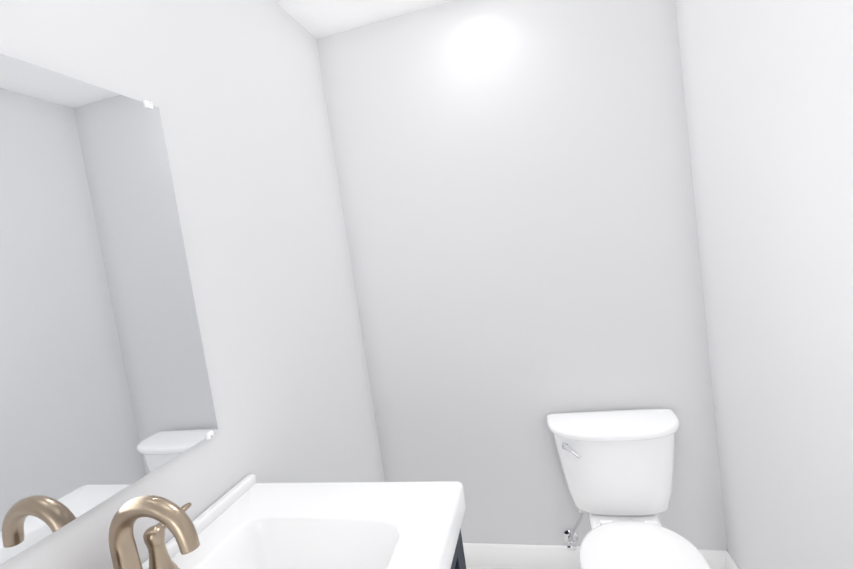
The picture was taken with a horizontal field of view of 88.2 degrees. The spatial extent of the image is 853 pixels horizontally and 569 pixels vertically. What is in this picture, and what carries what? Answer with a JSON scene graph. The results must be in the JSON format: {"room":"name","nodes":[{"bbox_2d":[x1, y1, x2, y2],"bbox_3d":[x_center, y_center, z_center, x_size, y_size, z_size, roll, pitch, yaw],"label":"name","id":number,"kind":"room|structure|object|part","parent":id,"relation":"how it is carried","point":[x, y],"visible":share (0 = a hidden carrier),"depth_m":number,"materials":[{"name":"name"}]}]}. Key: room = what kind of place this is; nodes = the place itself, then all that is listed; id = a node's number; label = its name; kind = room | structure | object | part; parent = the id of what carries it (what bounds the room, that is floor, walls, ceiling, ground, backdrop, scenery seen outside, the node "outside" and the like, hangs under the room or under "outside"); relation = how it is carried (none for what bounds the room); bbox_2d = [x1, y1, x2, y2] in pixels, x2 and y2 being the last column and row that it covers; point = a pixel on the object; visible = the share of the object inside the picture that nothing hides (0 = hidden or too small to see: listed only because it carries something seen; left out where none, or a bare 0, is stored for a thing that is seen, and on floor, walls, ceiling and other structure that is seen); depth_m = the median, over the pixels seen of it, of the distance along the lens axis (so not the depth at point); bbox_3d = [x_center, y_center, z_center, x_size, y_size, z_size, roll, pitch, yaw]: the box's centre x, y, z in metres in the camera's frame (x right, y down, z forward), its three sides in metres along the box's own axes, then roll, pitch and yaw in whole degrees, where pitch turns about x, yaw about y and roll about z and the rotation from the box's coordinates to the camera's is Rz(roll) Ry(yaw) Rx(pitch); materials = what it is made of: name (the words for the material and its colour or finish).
{"room":"bathroom","nodes":[
{"label":"bathroom","id":0,"kind":"room"},
{"bbox_2d":[0,0,384,568],"bbox_3d":[-0.670,0.277,0.744,0.100,2.440,2.870,-7,4,14],"label":"wall","id":1,"kind":"structure","parent":0,"point":[233,91],"depth_m":1.28,"materials":[{"name":"white paint"}]},
{"bbox_2d":[0,53,217,564],"bbox_3d":[-0.657,0.015,0.687,0.012,0.794,0.762,-7,4,14],"label":"mirror","id":2,"kind":"object","parent":1,"relation":"attached to","point":[105,391],"visible":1,"depth_m":0.81,"materials":[{"name":"clear glass"}]},
{"bbox_2d":[274,0,451,38],"bbox_3d":[-0.121,-1.047,0.464,1.610,0.060,2.870,-7,4,14],"label":"ceiling","id":3,"kind":"structure","parent":0,"point":[317,19],"depth_m":1.77,"materials":[{"name":"white paint"}]},
{"bbox_2d":[466,567,509,568],"bbox_3d":[0.232,1.421,0.652,1.610,0.060,2.870,-7,4,14],"label":"floor","id":4,"kind":"structure","parent":0,"point":[484,568],"depth_m":1.99,"materials":[{"name":"tile"}]},
{"bbox_2d":[108,474,465,568],"bbox_3d":[-0.234,0.886,0.731,0.598,1.115,0.830,-7,4,14],"label":"bathroom vanity","id":5,"kind":"object","parent":4,"relation":"on","point":[247,522],"visible":1,"depth_m":0.95,"materials":[{"name":"white ceramic"}]},
{"bbox_2d":[108,495,200,568],"bbox_3d":[-0.460,0.457,0.745,0.180,0.205,0.287,-7,4,14],"label":"faucet","id":6,"kind":"object","parent":5,"relation":"on","point":[124,553],"depth_m":0.74,"materials":[{"name":"gold metal"}]},
{"bbox_2d":[547,409,710,568],"bbox_3d":[0.703,0.899,1.476,0.483,0.712,0.742,-7,4,14],"label":"toilet","id":7,"kind":"object","parent":4,"relation":"on","point":[617,466],"visible":1,"depth_m":1.62,"materials":[{"name":"white ceramic"}]},
{"bbox_3d":[0.548,0.624,1.669,0.065,0.042,0.078,-7,4,14],"label":"handle","id":8,"kind":"part","parent":7,"relation":"part of","materials":[{"name":"silver metal"}]},
{"bbox_3d":[0.736,0.699,1.703,0.483,0.360,0.227,-7,4,14],"label":"tank","id":9,"kind":"part","parent":7,"relation":"part of","materials":[{"name":"white ceramic"}]},
{"bbox_3d":[0.668,0.874,1.351,0.372,0.042,0.489,-7,4,14],"label":"seat","id":10,"kind":"part","parent":7,"relation":"part of","materials":[{"name":"white plastic"}]},
{"bbox_2d":[317,0,726,549],"bbox_3d":[0.380,0.039,1.896,1.410,2.440,0.100,-7,4,14],"label":"wall","id":11,"kind":"structure","parent":0,"point":[516,187],"depth_m":1.82,"materials":[{"name":"white paint"}]},
{"bbox_2d":[463,543,726,568],"bbox_3d":[0.531,1.197,1.929,1.410,0.105,0.015,-7,4,14],"label":"baseboard","id":12,"kind":"structure","parent":11,"relation":"attached to","point":[516,556],"depth_m":1.94,"materials":[{"name":"white paint"}]},
{"bbox_2d":[675,0,852,568],"bbox_3d":[0.782,0.097,0.372,0.100,2.440,2.870,-7,4,14],"label":"wall","id":13,"kind":"structure","parent":0,"point":[768,90],"depth_m":1.15,"materials":[{"name":"white paint"}]},
{"bbox_2d":[726,550,738,568],"bbox_3d":[0.891,1.256,0.474,0.015,0.105,2.670,-7,4,14],"label":"baseboard","id":14,"kind":"structure","parent":13,"relation":"attached to","point":[731,563],"depth_m":1.72,"materials":[{"name":"white paint"}]}
]}

